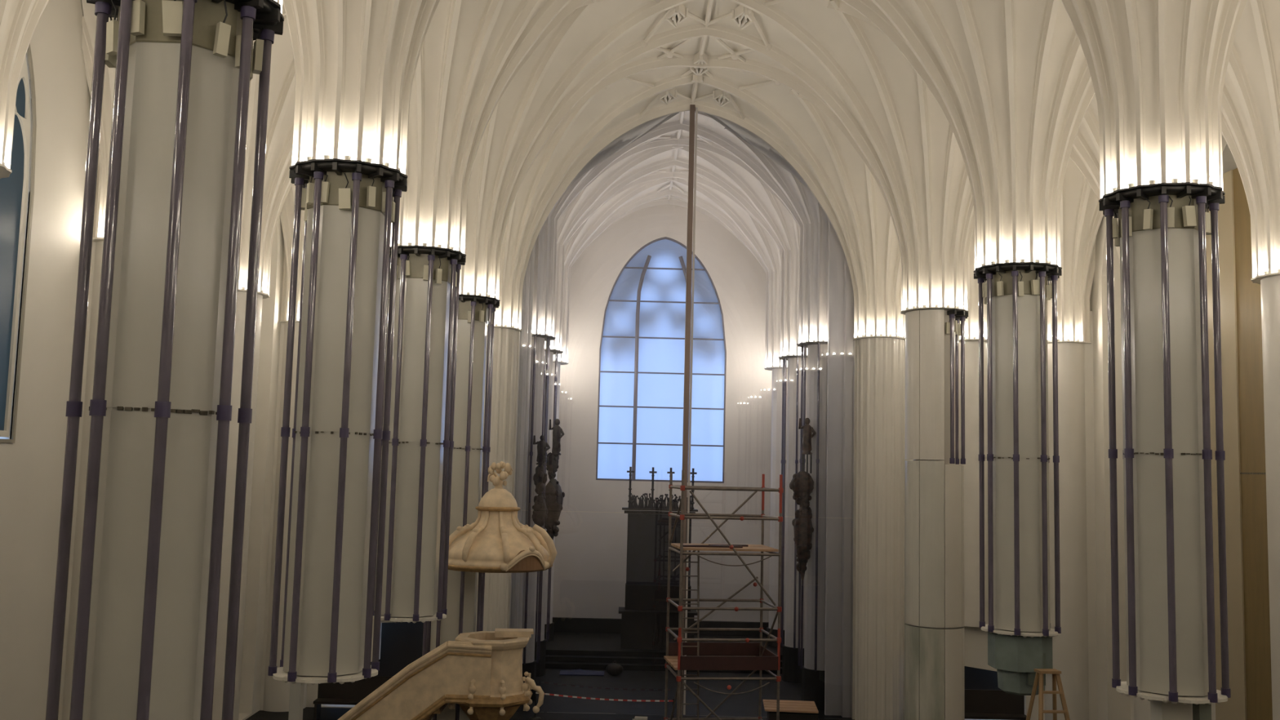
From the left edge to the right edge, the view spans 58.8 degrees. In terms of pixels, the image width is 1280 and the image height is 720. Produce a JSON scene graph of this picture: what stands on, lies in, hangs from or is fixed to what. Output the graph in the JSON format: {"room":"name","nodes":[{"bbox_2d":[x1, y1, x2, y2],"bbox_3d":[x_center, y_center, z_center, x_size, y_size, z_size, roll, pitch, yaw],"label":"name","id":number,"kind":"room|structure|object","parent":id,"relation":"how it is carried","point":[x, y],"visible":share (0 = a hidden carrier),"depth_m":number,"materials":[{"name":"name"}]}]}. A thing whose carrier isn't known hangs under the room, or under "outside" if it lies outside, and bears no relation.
{"room":"church","nodes":[
{"label":"church","id":0,"kind":"room"},
{"bbox_2d":[0,0,284,719],"bbox_3d":[-9.153,-1.448,12.401,0.550,17.000,33.850,1,-5,-1],"label":"wall","id":1,"kind":"structure","parent":0,"point":[32,467],"depth_m":17.25,"materials":[{"name":"paint"}]},
{"bbox_2d":[0,159,12,178],"bbox_3d":[-8.537,1.977,13.366,1.410,10.400,1.410,1,-5,-1],"label":"wall respond","id":2,"kind":"structure","parent":1,"relation":"attached to","point":[5,172],"depth_m":14.02,"materials":[{"name":"white paint"}]},
{"bbox_2d":[0,43,36,443],"bbox_3d":[-8.922,-2.024,15.599,0.110,6.270,1.940,1,-5,-1],"label":"window","id":3,"kind":"structure","parent":1,"relation":"in","point":[14,189],"depth_m":16.29,"materials":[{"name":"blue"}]},
{"bbox_2d":[57,237,103,719],"bbox_3d":[-8.604,2.466,18.471,1.410,10.400,1.410,1,-5,-1],"label":"wall respond","id":4,"kind":"structure","parent":1,"relation":"attached to","point":[97,242],"depth_m":18.04,"materials":[{"name":"white stone"}]},
{"bbox_2d":[212,284,270,719],"bbox_3d":[-8.671,2.955,23.576,1.410,10.400,1.410,1,-5,-1],"label":"column","id":5,"kind":"structure","parent":1,"relation":"attached to","point":[242,293],"depth_m":23.26,"materials":[{"name":"white stone"}]},
{"bbox_2d":[0,0,295,295],"bbox_3d":[-7.483,-4.753,19.177,3.618,5.777,15.985,1,-5,-1],"label":"ceiling","id":6,"kind":"structure","parent":0,"point":[277,184],"depth_m":22.72,"materials":[{"name":"paint"}]},
{"bbox_2d":[274,0,282,13],"bbox_3d":[-2.200,-5.833,9.045,7.892,6.250,5.728,1,-5,-1],"label":"ceiling","id":7,"kind":"structure","parent":0,"point":[280,2],"depth_m":8.98,"materials":[{"name":"paint"}]},
{"bbox_2d":[45,0,284,719],"bbox_3d":[-3.546,0.171,8.453,1.412,6.099,1.412,1,-5,-1],"label":"column","id":8,"kind":"structure","parent":7,"relation":"attached to","point":[160,408],"depth_m":8.12,"materials":[{"name":"white stone"}]},
{"bbox_2d":[280,183,304,320],"bbox_3d":[-8.170,-3.697,28.374,2.519,5.401,3.767,1,-5,-1],"label":"ceiling","id":9,"kind":"structure","parent":0,"point":[286,215],"depth_m":28.52,"materials":[{"name":"paint"}]},
{"bbox_2d":[245,668,854,719],"bbox_3d":[1.130,7.925,17.340,24.000,0.200,52.000,1,-5,-1],"label":"floor","id":10,"kind":"structure","parent":0,"point":[629,684],"depth_m":30.66,"materials":[{"name":"stone"}]},
{"bbox_2d":[259,320,306,711],"bbox_3d":[-8.738,3.444,28.680,1.410,10.400,1.410,1,-5,-1],"label":"wall respond","id":11,"kind":"structure","parent":10,"relation":"on","point":[274,694],"depth_m":28.09,"materials":[{"name":"white stone"}]},
{"bbox_2d":[288,681,304,719],"bbox_3d":[-5.866,6.084,19.333,0.190,3.500,0.190,1,-5,-1],"label":"support post","id":12,"kind":"object","parent":10,"relation":"on","point":[295,700],"visible":0.44,"depth_m":19.27,"materials":[{"name":"grey"}]},
{"bbox_2d":[313,675,393,719],"bbox_3d":[-6.377,8.041,26.887,2.600,1.025,0.425,1,-5,-1],"label":"bench","id":13,"kind":"object","parent":10,"relation":"on","point":[348,692],"visible":0.44,"depth_m":27.05,"materials":[{"name":"black wood"}]},
{"bbox_2d":[337,461,557,719],"bbox_3d":[-3.754,5.144,22.131,4.305,6.370,2.361,1,-5,-1],"label":"pulpit","id":14,"kind":"object","parent":10,"relation":"on","point":[480,672],"visible":0.98,"depth_m":21.50,"materials":[{"name":"beige stone"}]},
{"bbox_2d":[448,631,544,719],"bbox_3d":[-2.749,6.299,22.016,1.838,1.840,1.578,1,-5,-1],"label":"basket","id":15,"kind":"object","parent":14,"relation":"on","point":[486,679],"depth_m":21.44,"materials":[{"name":"beige stone"}]},
{"bbox_2d":[500,546,549,571],"bbox_3d":[-2.109,3.745,21.434,1.103,0.478,0.330,6,-7,-40],"label":"hood","id":16,"kind":"object","parent":14,"relation":"attached to","point":[513,558],"depth_m":21.34,"materials":[{"name":"beige wood"}]},
{"bbox_2d":[422,289,499,719],"bbox_3d":[-3.791,3.410,23.596,1.412,9.660,1.412,1,-5,-1],"label":"column","id":17,"kind":"structure","parent":10,"relation":"on","point":[475,312],"depth_m":23.40,"materials":[{"name":"white stone"}]},
{"bbox_2d":[475,321,521,631],"bbox_3d":[-3.859,3.919,28.699,1.410,9.700,1.410,1,-5,-1],"label":"stone pier","id":18,"kind":"object","parent":10,"relation":"on","point":[505,338],"visible":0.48,"depth_m":28.48,"materials":[{"name":"white stone"}]},
{"bbox_2d":[528,690,541,719],"bbox_3d":[-2.543,8.390,27.625,0.280,0.660,0.273,1,-5,-1],"label":"stand","id":19,"kind":"object","parent":10,"relation":"on","point":[535,717],"visible":0.96,"depth_m":27.59,"materials":[{"name":"grey metal"}]},
{"bbox_2d":[535,692,673,702],"bbox_3d":[-0.863,8.209,27.637,3.350,0.169,0.006,1,-5,-1],"label":"barrier tape","id":20,"kind":"object","parent":19,"relation":"attached to","point":[535,692],"visible":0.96,"depth_m":27.63,"materials":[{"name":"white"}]},
{"bbox_2d":[521,330,555,701],"bbox_3d":[-3.130,4.087,30.260,1.456,9.700,1.456,1,-5,-1],"label":"column","id":21,"kind":"structure","parent":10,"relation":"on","point":[537,358],"depth_m":30.00,"materials":[{"name":"paint"}]},
{"bbox_2d":[532,435,550,542],"bbox_3d":[-2.610,3.382,29.738,0.462,2.829,0.363,1,-5,-1],"label":"carved epitaph","id":22,"kind":"object","parent":21,"relation":"attached to","point":[540,477],"visible":0.9,"depth_m":29.67,"materials":[{"name":"brown wood"}]},
{"bbox_2d":[534,346,563,676],"bbox_3d":[-3.178,4.440,33.943,1.456,9.700,1.456,1,-5,-1],"label":"column","id":23,"kind":"structure","parent":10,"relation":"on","point":[540,666],"depth_m":33.64,"materials":[{"name":"paint"}]},
{"bbox_2d":[544,418,564,540],"bbox_3d":[-2.549,3.537,33.385,0.620,3.621,0.617,-3,-7,38],"label":"carved epitaph","id":24,"kind":"object","parent":23,"relation":"attached to","point":[554,495],"visible":0.79,"depth_m":33.21,"materials":[{"name":"brown wood"}]},
{"bbox_2d":[544,358,568,641],"bbox_3d":[-3.227,4.797,37.675,1.410,9.700,1.410,1,-5,-1],"label":"column","id":25,"kind":"structure","parent":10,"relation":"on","point":[551,623],"depth_m":37.46,"materials":[{"name":"paint"}]},
{"bbox_2d":[559,668,604,675],"bbox_3d":[-1.721,9.275,33.800,1.320,0.121,0.700,1,-5,-1],"label":"plastic sheet","id":26,"kind":"object","parent":10,"relation":"on","point":[580,672],"visible":1,"depth_m":33.63,"materials":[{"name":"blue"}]},
{"bbox_2d":[605,660,623,675],"bbox_3d":[-0.756,9.134,33.675,0.528,0.439,0.352,1,-5,-1],"label":"tool bag","id":27,"kind":"object","parent":10,"relation":"on","point":[612,668],"visible":1,"depth_m":33.55,"materials":[{"name":"black fabric"}]},
{"bbox_2d":[632,715,647,719],"bbox_3d":[0.010,8.677,27.308,0.370,0.155,0.281,2,-6,-8],"label":"paper stack","id":28,"kind":"object","parent":10,"relation":"on","point":[637,717],"visible":1,"depth_m":27.24,"materials":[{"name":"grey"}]},
{"bbox_2d":[545,631,782,674],"bbox_3d":[0.682,9.466,36.878,8.300,0.450,4.700,1,-5,-1],"label":"step","id":29,"kind":"structure","parent":10,"relation":"on","point":[566,651],"depth_m":35.23,"materials":[{"name":"stone"}]},
{"bbox_2d":[618,466,697,649],"bbox_3d":[0.607,6.334,36.574,2.500,5.720,1.150,1,-5,-1],"label":"altarpiece","id":30,"kind":"object","parent":29,"relation":"on","point":[644,614],"visible":0.83,"depth_m":36.49,"materials":[{"name":"black wood"}]},
{"bbox_2d":[680,550,699,719],"bbox_3d":[1.012,6.092,23.021,0.380,4.474,0.440,2,-6,-8],"label":"ladder","id":31,"kind":"object","parent":10,"relation":"on","point":[698,557],"visible":0.7,"depth_m":23.13,"materials":[{"name":"red metal"}]},
{"bbox_2d":[663,470,783,719],"bbox_3d":[1.657,5.309,22.915,2.127,6.100,1.597,2,-6,-8],"label":"scaffold tower","id":32,"kind":"object","parent":10,"relation":"on","point":[767,660],"visible":1,"depth_m":22.45,"materials":[{"name":"red"}]},
{"bbox_2d":[764,364,787,647],"bbox_3d":[4.770,5.005,37.761,1.410,9.700,1.410,1,-5,-1],"label":"column","id":33,"kind":"structure","parent":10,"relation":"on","point":[777,371],"depth_m":37.53,"materials":[{"name":"paint"}]},
{"bbox_2d":[762,699,818,719],"bbox_3d":[3.295,8.111,24.986,1.150,1.000,1.090,1,-6,4],"label":"work table","id":34,"kind":"object","parent":10,"relation":"on","point":[788,709],"visible":1,"depth_m":24.61,"materials":[{"name":"brown wood"}]},
{"bbox_2d":[778,351,807,683],"bbox_3d":[4.819,4.647,34.028,1.456,9.700,1.456,1,-5,-1],"label":"column","id":35,"kind":"structure","parent":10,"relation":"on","point":[791,672],"depth_m":33.76,"materials":[{"name":"paint"}]},
{"bbox_2d":[796,337,827,710],"bbox_3d":[4.867,4.294,30.345,1.456,9.700,1.456,1,-5,-1],"label":"column","id":36,"kind":"structure","parent":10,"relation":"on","point":[813,668],"depth_m":29.97,"materials":[{"name":"paint"}]},
{"bbox_2d":[789,417,816,580],"bbox_3d":[4.288,3.662,30.050,0.636,4.274,0.624,-3,-7,40],"label":"carved epitaph","id":37,"kind":"object","parent":36,"relation":"attached to","point":[802,483],"visible":1,"depth_m":29.86,"materials":[{"name":"brown wood"}]},
{"bbox_2d":[853,332,905,719],"bbox_3d":[6.077,4.176,28.805,1.410,9.700,1.410,1,-5,-1],"label":"stone pier","id":38,"kind":"object","parent":10,"relation":"on","point":[878,671],"visible":0.92,"depth_m":28.36,"materials":[{"name":"white stone"}]},
{"bbox_2d":[900,302,968,719],"bbox_3d":[6.144,3.687,23.700,1.412,9.700,1.412,1,-5,-1],"label":"column","id":39,"kind":"structure","parent":10,"relation":"on","point":[935,688],"depth_m":23.28,"materials":[{"name":"white stone"},{"name":"dark metal"}]},
{"bbox_2d":[964,688,1026,719],"bbox_3d":[7.917,8.411,27.040,2.600,1.025,0.425,1,-5,-1],"label":"bench","id":40,"kind":"object","parent":10,"relation":"on","point":[1000,704],"visible":0.46,"depth_m":27.23,"materials":[{"name":"black wood"}]},
{"bbox_2d":[1026,668,1070,719],"bbox_3d":[6.320,6.386,17.553,1.100,3.118,1.563,2,-6,-6],"label":"step ladder","id":41,"kind":"object","parent":10,"relation":"on","point":[1039,672],"visible":1,"depth_m":17.59,"materials":[{"name":"brown wood"}]},
{"bbox_2d":[1044,311,1097,719],"bbox_3d":[10.834,3.951,28.889,1.410,10.400,1.410,1,-5,-1],"label":"column","id":42,"kind":"structure","parent":10,"relation":"on","point":[1074,650],"depth_m":28.39,"materials":[{"name":"white stone"}]},
{"bbox_2d":[1150,700,1191,719],"bbox_3d":[6.203,5.744,13.199,0.340,3.600,0.300,1,-5,-1],"label":"support post","id":43,"kind":"object","parent":10,"relation":"on","point":[1159,710],"visible":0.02,"depth_m":13.21,"materials":[{"name":"grey"}]},
{"bbox_2d":[1098,174,1231,704],"bbox_3d":[6.323,0.918,13.663,1.412,6.100,1.412,1,-5,-1],"label":"column","id":44,"kind":"structure","parent":43,"relation":"on","point":[1160,233],"depth_m":13.31,"materials":[{"name":"white stone"}]},
{"bbox_2d":[1112,183,1116,191],"bbox_3d":[5.796,-2.094,13.824,0.076,0.101,0.080,1,-5,-1],"label":"lamp","id":45,"kind":"object","parent":44,"relation":"on","point":[1114,188],"depth_m":13.80,"materials":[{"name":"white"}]},
{"bbox_2d":[1128,179,1134,187],"bbox_3d":[5.891,-2.112,13.604,0.076,0.101,0.080,1,-5,-1],"label":"lamp","id":46,"kind":"object","parent":44,"relation":"on","point":[1131,183],"depth_m":13.58,"materials":[{"name":"white"}]},
{"bbox_2d":[1148,176,1155,184],"bbox_3d":[6.063,-2.124,13.437,0.076,0.101,0.080,1,-5,-1],"label":"lamp","id":47,"kind":"object","parent":44,"relation":"on","point":[1152,180],"depth_m":13.41,"materials":[{"name":"white"}]},
{"bbox_2d":[1170,174,1177,182],"bbox_3d":[6.285,-2.127,13.348,0.076,0.101,0.080,1,-5,-1],"label":"lamp","id":48,"kind":"object","parent":44,"relation":"on","point":[1174,178],"depth_m":13.32,"materials":[{"name":"white"}]},
{"bbox_2d":[1191,175,1198,182],"bbox_3d":[6.525,-2.121,13.351,0.076,0.101,0.080,1,-5,-1],"label":"lamp","id":49,"kind":"object","parent":44,"relation":"on","point":[1194,178],"depth_m":13.32,"materials":[{"name":"white"}]},
{"bbox_2d":[1192,703,1211,719],"bbox_3d":[6.524,5.743,13.103,0.140,3.600,0.160,1,-5,-1],"label":"support post","id":50,"kind":"object","parent":10,"relation":"on","point":[1200,711],"visible":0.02,"depth_m":13.19,"materials":[{"name":"grey"}]},
{"bbox_2d":[1204,168,1272,719],"bbox_3d":[11.367,2.338,20.853,0.310,12.100,2.860,1,-5,-1],"label":"wall","id":51,"kind":"structure","parent":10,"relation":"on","point":[1241,326],"depth_m":21.22,"materials":[{"name":"beige paint"}]},
{"bbox_2d":[552,204,772,622],"bbox_3d":[0.839,1.474,40.207,9.070,17.000,0.300,1,-5,-1],"label":"wall","id":52,"kind":"structure","parent":0,"point":[590,562],"depth_m":39.91,"materials":[{"name":"paint"}]},
{"bbox_2d":[552,617,768,636],"bbox_3d":[0.858,9.466,39.191,8.600,0.950,0.200,1,-5,-1],"label":"baseboard","id":53,"kind":"structure","parent":52,"relation":"attached to","point":[566,624],"depth_m":39.10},
{"bbox_2d":[595,236,726,483],"bbox_3d":[0.805,-0.049,40.471,4.540,8.760,0.585,1,-5,-1],"label":"window","id":54,"kind":"structure","parent":52,"relation":"in","point":[642,350],"depth_m":40.29,"materials":[{"name":"glass"},{"name":"metal"}]},
{"bbox_2d":[553,177,787,368],"bbox_3d":[0.965,-2.905,38.528,9.709,6.220,4.472,1,-5,-1],"label":"ceiling","id":55,"kind":"structure","parent":0,"point":[710,202],"depth_m":38.02,"materials":[{"name":"paint"}]},
{"bbox_2d":[306,295,1044,719],"bbox_3d":[1.196,0.440,29.360,21.000,17.000,0.400,1,-5,-1],"label":"wall","id":56,"kind":"structure","parent":0,"point":[975,640],"depth_m":28.66,"materials":[{"name":"paint"}]},
{"bbox_2d":[374,330,387,597],"bbox_3d":[-6.219,2.668,28.848,1.370,7.300,1.370,1,-5,-1],"label":"wall respond","id":57,"kind":"structure","parent":56,"relation":"attached to","point":[387,331],"depth_m":28.50,"materials":[{"name":"white stone"}]},
{"bbox_2d":[510,244,534,628],"bbox_3d":[-3.065,1.763,29.586,0.318,13.800,0.512,0,-6,13],"label":"wall","id":58,"kind":"structure","parent":56,"relation":"attached to","point":[532,255],"depth_m":29.51,"materials":[{"name":"white paint"}]},
{"bbox_2d":[958,334,988,626],"bbox_3d":[8.495,3.050,29.005,1.370,7.300,1.370,1,-5,-1],"label":"wall respond","id":59,"kind":"structure","parent":56,"relation":"attached to","point":[971,470],"depth_m":28.62,"materials":[{"name":"white stone"}]},
{"bbox_2d":[544,145,807,356],"bbox_3d":[1.015,-3.266,34.748,9.709,6.218,4.329,1,-5,-1],"label":"ceiling","id":60,"kind":"structure","parent":0,"point":[719,173],"depth_m":34.27,"materials":[{"name":"paint"}]},
{"bbox_2d":[644,111,713,205],"bbox_3d":[1.076,-5.939,35.521,3.264,0.680,10.454,1,-5,-1],"label":"rib","id":61,"kind":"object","parent":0,"point":[670,184],"depth_m":36.04,"materials":[{"name":"paint"}]},
{"bbox_2d":[513,111,844,715],"bbox_3d":[0.977,0.511,29.632,8.670,17.100,0.120,1,-5,-1],"label":"wall","id":62,"kind":"structure","parent":0,"point":[833,573],"depth_m":29.39,"materials":[{"name":"paint"}]},
{"bbox_2d":[532,111,828,343],"bbox_3d":[1.058,-3.582,31.424,9.709,6.213,3.560,1,-5,-1],"label":"ceiling","id":63,"kind":"structure","parent":0,"point":[812,221],"depth_m":30.66,"materials":[{"name":"paint"}]},
{"bbox_2d":[370,621,1000,689],"bbox_3d":[0.856,7.772,29.407,18.100,2.600,0.100,1,-5,-1],"label":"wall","id":64,"kind":"structure","parent":0,"point":[402,643],"depth_m":29.32,"materials":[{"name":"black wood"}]},
{"bbox_2d":[494,68,905,337],"bbox_3d":[1.317,-3.874,28.511,13.041,6.250,3.732,1,-5,-1],"label":"ceiling","id":65,"kind":"structure","parent":0,"point":[787,128],"depth_m":28.74,"materials":[{"name":"paint"}]},
{"bbox_2d":[618,4,781,106],"bbox_3d":[1.579,-8.048,14.090,4.000,0.608,30.224,1,-5,-1],"label":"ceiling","id":66,"kind":"structure","parent":0,"point":[741,15],"depth_m":24.58,"materials":[{"name":"paint"}]},
{"bbox_2d":[449,0,977,311],"bbox_3d":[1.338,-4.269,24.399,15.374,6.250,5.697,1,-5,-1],"label":"ceiling","id":67,"kind":"structure","parent":0,"point":[836,61],"depth_m":23.64,"materials":[{"name":"paint"}]},
{"bbox_2d":[390,0,1094,270],"bbox_3d":[1.405,-4.758,19.294,15.374,6.250,5.697,1,-5,-1],"label":"ceiling","id":68,"kind":"structure","parent":0,"point":[1011,81],"depth_m":18.56,"materials":[{"name":"paint"}]},
{"bbox_2d":[373,239,466,623],"bbox_3d":[-3.680,1.149,18.662,1.412,6.100,1.412,1,-5,-1],"label":"column","id":69,"kind":"structure","parent":68,"relation":"attached to","point":[426,275],"depth_m":18.30,"materials":[{"name":"white paint"}]},
{"bbox_2d":[407,239,412,245],"bbox_3d":[-3.718,-1.896,18.347,0.076,0.101,0.080,1,-5,-1],"label":"lamp","id":70,"kind":"object","parent":69,"relation":"on","point":[410,242],"depth_m":18.32,"materials":[{"name":"white"}]},
{"bbox_2d":[422,240,426,245],"bbox_3d":[-3.478,-1.890,18.349,0.076,0.101,0.080,1,-5,-1],"label":"lamp","id":71,"kind":"object","parent":69,"relation":"on","point":[424,242],"depth_m":18.32,"materials":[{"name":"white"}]},
{"bbox_2d":[436,241,441,247],"bbox_3d":[-3.257,-1.875,18.443,0.076,0.101,0.080,1,-5,-1],"label":"lamp","id":72,"kind":"object","parent":69,"relation":"on","point":[439,244],"depth_m":18.41,"materials":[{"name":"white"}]},
{"bbox_2d":[449,244,453,249],"bbox_3d":[-3.090,-1.855,18.614,0.076,0.101,0.080,1,-5,-1],"label":"lamp","id":73,"kind":"object","parent":69,"relation":"on","point":[451,246],"depth_m":18.58,"materials":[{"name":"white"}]},
{"bbox_2d":[282,0,1247,198],"bbox_3d":[1.472,-5.247,14.190,15.374,6.250,5.697,1,-5,-1],"label":"ceiling","id":74,"kind":"structure","parent":0,"point":[1157,68],"depth_m":13.49,"materials":[{"name":"paint"}]},
{"bbox_2d":[267,151,407,684],"bbox_3d":[-3.613,0.660,13.557,1.412,6.099,1.412,1,-5,-1],"label":"column","id":75,"kind":"structure","parent":74,"relation":"attached to","point":[348,206],"depth_m":13.21,"materials":[{"name":"white paint"}]},
{"bbox_2d":[306,152,312,160],"bbox_3d":[-3.873,-2.382,13.331,0.076,0.101,0.080,1,-5,-1],"label":"lamp","id":76,"kind":"object","parent":75,"relation":"on","point":[309,155],"depth_m":13.30,"materials":[{"name":"white"}]},
{"bbox_2d":[323,151,330,159],"bbox_3d":[-3.651,-2.385,13.242,0.076,0.101,0.080,1,-5,-1],"label":"lamp","id":77,"kind":"object","parent":75,"relation":"on","point":[326,154],"depth_m":13.21,"materials":[{"name":"white"}]},
{"bbox_2d":[344,151,351,159],"bbox_3d":[-3.411,-2.379,13.245,0.076,0.101,0.080,1,-5,-1],"label":"lamp","id":78,"kind":"object","parent":75,"relation":"on","point":[347,155],"depth_m":13.22,"materials":[{"name":"white"}]},
{"bbox_2d":[364,154,372,162],"bbox_3d":[-3.190,-2.364,13.339,0.076,0.101,0.080,1,-5,-1],"label":"lamp","id":79,"kind":"object","parent":75,"relation":"on","point":[368,157],"depth_m":13.31,"materials":[{"name":"white"}]},
{"bbox_2d":[382,159,389,166],"bbox_3d":[-3.023,-2.344,13.509,0.076,0.101,0.080,1,-5,-1],"label":"lamp","id":80,"kind":"object","parent":75,"relation":"on","point":[385,162],"depth_m":13.48,"materials":[{"name":"white"}]},
{"bbox_2d":[840,256,853,717],"bbox_3d":[5.343,1.069,34.830,0.200,17.000,10.900,1,-5,-1],"label":"wall","id":81,"kind":"structure","parent":0,"point":[848,291],"depth_m":29.14,"materials":[{"name":"paint"}]},
{"bbox_2d":[958,229,986,338],"bbox_3d":[8.660,-3.367,28.348,3.053,5.573,4.270,1,-5,-1],"label":"ceiling","id":82,"kind":"structure","parent":0,"point":[971,322],"depth_m":28.84,"materials":[{"name":"paint"}]},
{"bbox_2d":[987,631,1053,695],"bbox_3d":[6.169,4.910,18.431,0.924,0.940,0.924,1,-5,-1],"label":"column base","id":83,"kind":"object","parent":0,"point":[1015,658],"visible":0.7,"depth_m":18.07,"materials":[{"name":"grey stone"}]},
{"bbox_2d":[973,256,1062,637],"bbox_3d":[6.256,1.407,18.768,1.412,6.099,1.412,1,-5,-1],"label":"column","id":84,"kind":"structure","parent":83,"relation":"on","point":[1015,295],"depth_m":18.41,"materials":[{"name":"white paint"}]},
{"bbox_2d":[991,258,995,264],"bbox_3d":[5.824,-1.623,18.709,0.076,0.101,0.080,1,-5,-1],"label":"lamp","id":85,"kind":"object","parent":84,"relation":"on","point":[993,261],"depth_m":18.68,"materials":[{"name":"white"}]},
{"bbox_2d":[1004,257,1009,262],"bbox_3d":[5.996,-1.635,18.542,0.076,0.101,0.080,1,-5,-1],"label":"lamp","id":86,"kind":"object","parent":84,"relation":"on","point":[1006,260],"depth_m":18.52,"materials":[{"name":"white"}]},
{"bbox_2d":[1020,256,1025,262],"bbox_3d":[6.218,-1.638,18.453,0.076,0.101,0.080,1,-5,-1],"label":"lamp","id":87,"kind":"object","parent":84,"relation":"on","point":[1022,259],"depth_m":18.43,"materials":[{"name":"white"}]},
{"bbox_2d":[1034,256,1039,262],"bbox_3d":[6.458,-1.632,18.455,0.076,0.101,0.080,1,-5,-1],"label":"lamp","id":88,"kind":"object","parent":84,"relation":"on","point":[1037,260],"depth_m":18.43,"materials":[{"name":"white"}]},
{"bbox_2d":[1047,157,1103,342],"bbox_3d":[10.680,-3.208,28.574,2.446,5.401,3.766,1,-5,-1],"label":"ceiling","id":89,"kind":"structure","parent":0,"point":[1081,215],"depth_m":28.71,"materials":[{"name":"paint"}]},
{"bbox_2d":[1129,695,1134,719],"bbox_3d":[12.226,0.968,16.312,0.100,14.000,24.714,1,-5,-1],"label":"wall","id":90,"kind":"structure","parent":0,"point":[1132,717],"depth_m":27.35,"materials":[{"name":"paint"}]},
{"bbox_2d":[1089,135,1237,719],"bbox_3d":[11.989,-0.900,12.626,0.550,17.000,33.850,1,-5,-1],"label":"wall","id":91,"kind":"structure","parent":0,"point":[1112,704],"depth_m":28.08,"materials":[{"name":"paint"}]},
{"bbox_2d":[1133,697,1192,719],"bbox_3d":[10.901,3.462,23.784,1.410,10.400,1.410,1,-5,-1],"label":"support post","id":92,"kind":"structure","parent":91,"relation":"attached to","point":[1141,707],"depth_m":23.24,"materials":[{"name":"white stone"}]},
{"bbox_2d":[1251,266,1279,719],"bbox_3d":[10.968,2.973,18.680,1.410,10.400,1.410,1,-5,-1],"label":"column","id":93,"kind":"structure","parent":91,"relation":"attached to","point":[1269,283],"depth_m":18.75,"materials":[{"name":"white stone"}]},
{"bbox_2d":[1264,268,1268,274],"bbox_3d":[10.477,-1.482,18.979,0.076,0.101,0.080,1,-5,-1],"label":"lamp","id":94,"kind":"object","parent":93,"relation":"on","point":[1266,270],"depth_m":18.96,"materials":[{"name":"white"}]},
{"bbox_2d":[1069,0,1279,278],"bbox_3d":[10.200,-4.049,21.918,3.536,5.777,10.856,1,-5,-1],"label":"ceiling","id":95,"kind":"structure","parent":0,"point":[1251,96],"depth_m":18.93,"materials":[{"name":"paint"}]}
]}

